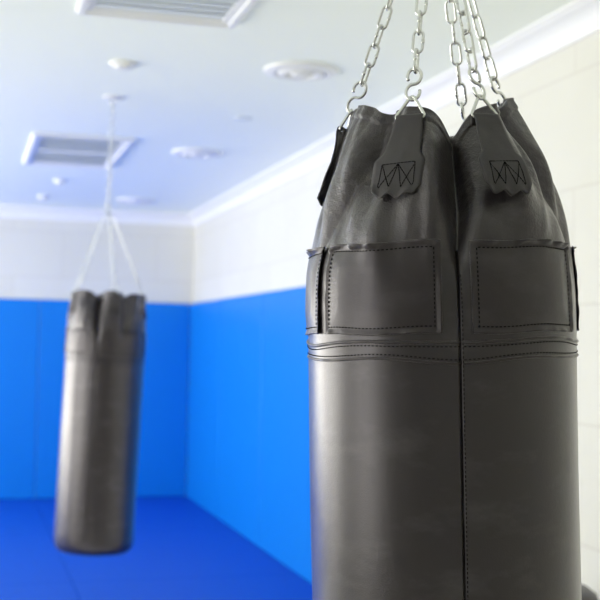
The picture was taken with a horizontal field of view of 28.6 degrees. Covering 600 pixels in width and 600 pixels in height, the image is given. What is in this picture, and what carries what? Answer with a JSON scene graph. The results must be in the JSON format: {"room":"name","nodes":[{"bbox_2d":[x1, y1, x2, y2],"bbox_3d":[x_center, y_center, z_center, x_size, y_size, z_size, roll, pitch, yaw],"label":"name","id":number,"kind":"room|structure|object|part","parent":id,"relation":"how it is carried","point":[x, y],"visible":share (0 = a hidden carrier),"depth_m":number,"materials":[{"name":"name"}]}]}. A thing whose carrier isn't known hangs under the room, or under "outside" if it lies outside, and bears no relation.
{"room":"exercise studio","nodes":[
{"label":"exercise studio","id":0,"kind":"room"},
{"bbox_2d":[0,218,194,499],"bbox_3d":[-3.238,0.424,9.695,4.727,2.455,0.200,2,-2,-16],"label":"wall","id":1,"kind":"structure","parent":0,"point":[40,259],"depth_m":10.04,"materials":[{"name":"white paint"}]},
{"bbox_2d":[0,298,39,498],"bbox_3d":[-2.828,0.807,9.680,1.307,1.662,0.030,2,-2,-16],"label":"mat","id":2,"kind":"object","parent":1,"relation":"attached to","point":[19,318],"visible":1,"depth_m":9.80,"materials":[{"name":"blue plastic"}]},
{"bbox_2d":[0,205,193,226],"bbox_3d":[-3.082,-0.755,9.633,4.527,0.098,0.080,2,-2,-16],"label":"trim","id":3,"kind":"structure","parent":1,"relation":"attached to","point":[6,211],"depth_m":10.01,"materials":[{"name":"white paint"}]},
{"bbox_2d":[35,299,189,498],"bbox_3d":[-1.585,0.844,10.035,1.274,1.662,0.030,2,-2,-16],"label":"mat","id":4,"kind":"object","parent":1,"relation":"attached to","point":[162,461],"visible":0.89,"depth_m":10.11,"materials":[{"name":"blue plastic"}]},
{"bbox_2d":[0,0,573,213],"bbox_3d":[-1.366,-1.042,3.660,4.927,0.157,12.920,2,-2,-16],"label":"ceiling","id":5,"kind":"structure","parent":0,"point":[187,87],"depth_m":5.06,"materials":[{"name":"white paint"}]},
{"bbox_2d":[37,195,48,199],"bbox_3d":[-1.985,-0.789,9.105,0.090,0.030,0.090,2,-2,-16],"label":"sprinkler","id":6,"kind":"object","parent":5,"relation":"attached to","point":[41,197],"visible":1,"depth_m":9.08,"materials":[{"name":"white paint"}]},
{"bbox_2d":[53,179,66,184],"bbox_3d":[-1.667,-0.818,8.188,0.090,0.030,0.090,2,-2,-16],"label":"sprinkler","id":7,"kind":"object","parent":5,"relation":"attached to","point":[57,181],"visible":1,"depth_m":8.16,"materials":[{"name":"white paint"}]},
{"bbox_2d":[23,132,135,169],"bbox_3d":[-1.319,-0.865,6.921,0.550,0.020,1.130,2,-2,-16],"label":"ceiling vent","id":8,"kind":"object","parent":5,"relation":"in","point":[44,148],"visible":0.97,"depth_m":6.85,"materials":[{"name":"white metal"}]},
{"bbox_2d":[106,103,114,206],"bbox_3d":[-0.857,-0.659,5.341,0.022,0.480,0.068,1,-2,2],"label":"chain","id":9,"kind":"object","parent":5,"relation":"hanging from","point":[112,108],"visible":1,"depth_m":5.34,"materials":[{"name":"silver metal"}]},
{"bbox_2d":[103,204,112,215],"bbox_3d":[-0.863,-0.405,5.303,0.044,0.052,0.044,2,-2,-16],"label":"swivel","id":10,"kind":"object","parent":9,"relation":"hanging from","point":[108,209],"visible":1,"depth_m":5.30,"materials":[{"name":"silver metal"}]},
{"bbox_2d":[75,215,104,287],"bbox_3d":[-0.938,-0.219,5.254,0.131,0.336,0.017,2,-3,-31],"label":"suspension chain","id":11,"kind":"object","parent":10,"relation":"hanging from","point":[95,238],"visible":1,"depth_m":5.25,"materials":[{"name":"silver metal"}]},
{"bbox_2d":[78,216,105,289],"bbox_3d":[-0.945,-0.215,5.336,0.144,0.337,0.016,0,-2,27],"label":"suspension chain","id":12,"kind":"object","parent":10,"relation":"hanging from","point":[102,216],"visible":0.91,"depth_m":5.33,"materials":[{"name":"silver metal"}]},
{"bbox_2d":[107,215,116,288],"bbox_3d":[-0.831,-0.216,5.214,0.021,0.342,0.147,2,-2,-23],"label":"suspension chain","id":13,"kind":"object","parent":10,"relation":"hanging from","point":[107,215],"visible":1,"depth_m":5.21,"materials":[{"name":"silver metal"}]},
{"bbox_2d":[54,286,146,555],"bbox_3d":[-0.890,0.533,5.275,0.385,1.177,0.374,1,-2,2],"label":"bag","id":14,"kind":"object","parent":13,"relation":"hanging from","point":[105,349],"visible":1,"depth_m":5.12,"materials":[{"name":"black leather"}]},
{"bbox_2d":[109,216,117,290],"bbox_3d":[-0.855,-0.208,5.392,0.017,0.346,0.167,1,-2,7],"label":"suspension chain","id":15,"kind":"object","parent":10,"relation":"hanging from","point":[109,216],"visible":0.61,"depth_m":5.39,"materials":[{"name":"silver metal"}]},
{"bbox_2d":[111,216,143,291],"bbox_3d":[-0.780,-0.207,5.324,0.156,0.348,0.019,2,-2,-16],"label":"suspension chain","id":16,"kind":"object","parent":10,"relation":"hanging from","point":[116,227],"visible":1,"depth_m":5.32,"materials":[{"name":"silver metal"}]},
{"bbox_3d":[-0.852,-0.923,5.375,0.096,0.006,0.096,2,-2,-16],"label":"plate","id":17,"kind":"part","parent":5,"relation":"part of","materials":[{"name":"white paint"}]},
{"bbox_2d":[109,60,136,70],"bbox_3d":[-0.709,-0.936,4.720,0.110,0.024,0.110,2,-2,-16],"label":"smoke detector","id":18,"kind":"object","parent":5,"relation":"attached to","point":[124,65],"visible":1,"depth_m":4.69,"materials":[{"name":"white paint"}]},
{"bbox_2d":[116,198,154,204],"bbox_3d":[-1.291,-0.770,9.252,0.304,0.030,0.304,2,-2,-16],"label":"ceiling vent","id":19,"kind":"object","parent":5,"relation":"in","point":[134,201],"visible":1,"depth_m":9.18,"materials":[{"name":"white paint"}]},
{"bbox_2d":[75,0,258,28],"bbox_3d":[-0.337,-0.978,3.501,0.550,0.020,1.130,2,-2,-16],"label":"ceiling vent","id":20,"kind":"object","parent":5,"relation":"in","point":[227,14],"visible":1,"depth_m":3.94,"materials":[{"name":"white metal"}]},
{"bbox_2d":[171,148,222,158],"bbox_3d":[-0.600,-0.848,6.882,0.304,0.030,0.304,2,-2,-16],"label":"ceiling vent","id":21,"kind":"object","parent":5,"relation":"in","point":[192,153],"visible":1,"depth_m":6.81,"materials":[{"name":"white paint"}]},
{"bbox_2d":[234,116,251,120],"bbox_3d":[-0.282,-0.894,5.819,0.090,0.008,0.090,2,-2,-16],"label":"plate","id":22,"kind":"object","parent":5,"relation":"attached to","point":[241,118],"visible":1,"depth_m":5.79,"materials":[{"name":"white"}]},
{"bbox_2d":[263,61,337,80],"bbox_3d":[0.003,-0.918,4.778,0.304,0.030,0.304,2,-2,-16],"label":"ceiling vent","id":23,"kind":"object","parent":5,"relation":"in","point":[287,70],"visible":1,"depth_m":4.71,"materials":[{"name":"white paint"}]},
{"bbox_2d":[193,32,599,599],"bbox_3d":[0.882,0.292,4.261,0.200,2.455,12.920,2,-2,-16],"label":"wall","id":24,"kind":"structure","parent":0,"point":[260,244],"depth_m":4.03,"materials":[{"name":"white paint"}]},
{"bbox_2d":[186,299,221,516],"bbox_3d":[-0.777,0.842,9.591,0.030,1.662,1.267,2,-2,-16],"label":"mat","id":25,"kind":"object","parent":24,"relation":"attached to","point":[205,317],"visible":0.8,"depth_m":9.52,"materials":[{"name":"blue plastic"}]},
{"bbox_2d":[217,292,263,545],"bbox_3d":[-0.423,0.801,8.356,0.030,1.662,1.297,2,-2,-16],"label":"mat","id":26,"kind":"object","parent":24,"relation":"attached to","point":[241,316],"visible":0.8,"depth_m":8.28,"materials":[{"name":"blue plastic"}]},
{"bbox_2d":[258,286,311,583],"bbox_3d":[-0.065,0.760,7.107,0.030,1.662,1.297,2,-2,-16],"label":"mat","id":27,"kind":"object","parent":24,"relation":"attached to","point":[284,489],"visible":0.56,"depth_m":7.12,"materials":[{"name":"blue plastic"}]},
{"bbox_2d":[188,0,599,226],"bbox_3d":[0.769,-0.889,4.268,0.080,0.098,12.520,2,-2,-16],"label":"trim","id":28,"kind":"structure","parent":24,"relation":"attached to","point":[577,20],"depth_m":4.67,"materials":[{"name":"white paint"}]},
{"bbox_3d":[-1.413,1.502,3.563,4.927,0.100,12.920,2,-2,-16],"label":"floor","id":29,"kind":"structure","parent":0,"visible":0},
{"bbox_2d":[0,499,48,533],"bbox_3d":[-2.597,1.620,8.788,1.307,0.020,1.817,2,-2,-16],"label":"floor mat","id":30,"kind":"object","parent":29,"relation":"on","point":[17,516],"visible":0.8,"depth_m":8.76,"materials":[{"name":"blue"}]},
{"bbox_2d":[0,533,71,584],"bbox_3d":[-2.112,1.564,7.097,1.307,0.020,1.697,2,-2,-16],"label":"floor mat","id":31,"kind":"object","parent":29,"relation":"on","point":[35,558],"visible":0.8,"depth_m":7.06,"materials":[{"name":"blue"}]},
{"bbox_2d":[0,582,79,599],"bbox_3d":[-1.646,1.510,5.473,1.307,0.020,1.677,2,-2,-16],"label":"floor mat","id":32,"kind":"object","parent":29,"relation":"on","point":[40,591],"visible":1,"depth_m":6.19,"materials":[{"name":"blue rubber"}]},
{"bbox_2d":[35,496,230,532],"bbox_3d":[-1.339,1.657,9.147,1.304,0.020,1.817,2,-2,-16],"label":"floor mat","id":33,"kind":"object","parent":29,"relation":"on","point":[167,512],"visible":0.34,"depth_m":9.04,"materials":[{"name":"blue"}]},
{"bbox_2d":[50,528,296,583],"bbox_3d":[-0.854,1.601,7.457,1.304,0.020,1.697,2,-2,-16],"label":"floor mat","id":34,"kind":"object","parent":29,"relation":"on","point":[194,553],"visible":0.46,"depth_m":7.18,"materials":[{"name":"blue"}]},
{"bbox_2d":[73,574,311,599],"bbox_3d":[-0.388,1.548,5.833,1.304,0.020,1.677,2,-2,-16],"label":"floor mat","id":35,"kind":"object","parent":29,"relation":"on","point":[284,586],"visible":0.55,"depth_m":6.35,"materials":[{"name":"blue rubber"}]},
{"bbox_2d":[581,584,598,599],"bbox_3d":[0.700,1.162,3.472,0.380,0.650,0.380,2,-2,-16],"label":"stool","id":36,"kind":"object","parent":29,"relation":"on","point":[587,593],"visible":0.16,"depth_m":3.41,"materials":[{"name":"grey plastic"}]},
{"bbox_3d":[0.182,-0.792,1.582,0.026,0.463,0.024,2,-2,-16],"label":"chain","id":37,"kind":"object","parent":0,"visible":0},
{"bbox_3d":[0.179,-0.545,1.571,0.044,0.052,0.044,2,-2,-16],"label":"swivel","id":38,"kind":"object","parent":37,"relation":"hanging from","visible":0},
{"bbox_2d":[346,0,392,114],"bbox_3d":[0.113,-0.388,1.594,0.105,0.272,0.017,0,-2,25],"label":"suspension chain","id":39,"kind":"object","parent":38,"relation":"hanging from","point":[388,5],"visible":0.98,"depth_m":1.60,"materials":[{"name":"silver metal"}]},
{"bbox_2d":[404,0,427,101],"bbox_3d":[0.158,-0.386,1.511,0.021,0.282,0.090,0,-2,22],"label":"suspension chain","id":40,"kind":"object","parent":38,"relation":"hanging from","point":[415,68],"visible":1,"depth_m":1.49,"materials":[{"name":"silver metal"}]},
{"bbox_2d":[445,0,467,119],"bbox_3d":[0.213,-0.378,1.635,0.017,0.283,0.125,0,-2,28],"label":"suspension chain","id":41,"kind":"object","parent":38,"relation":"hanging from","point":[451,22],"visible":0.89,"depth_m":1.64,"materials":[{"name":"silver metal"}]},
{"bbox_2d":[455,0,485,99],"bbox_3d":[0.206,-0.386,1.513,0.021,0.278,0.097,2,-2,-27],"label":"suspension chain","id":42,"kind":"object","parent":38,"relation":"hanging from","point":[464,32],"visible":1,"depth_m":1.49,"materials":[{"name":"silver metal"}]},
{"bbox_2d":[305,94,581,599],"bbox_3d":[0.194,0.325,1.565,0.392,1.189,0.363,2,-3,-29],"label":"bag","id":43,"kind":"object","parent":42,"relation":"hanging from","point":[442,305],"visible":1,"depth_m":1.42,"materials":[{"name":"black leather"}]},
{"bbox_2d":[467,0,505,105],"bbox_3d":[0.237,-0.391,1.592,0.107,0.261,0.016,2,-2,-23],"label":"suspension chain","id":44,"kind":"object","parent":38,"relation":"hanging from","point":[491,78],"visible":0.94,"depth_m":1.59,"materials":[{"name":"silver metal"}]}
]}

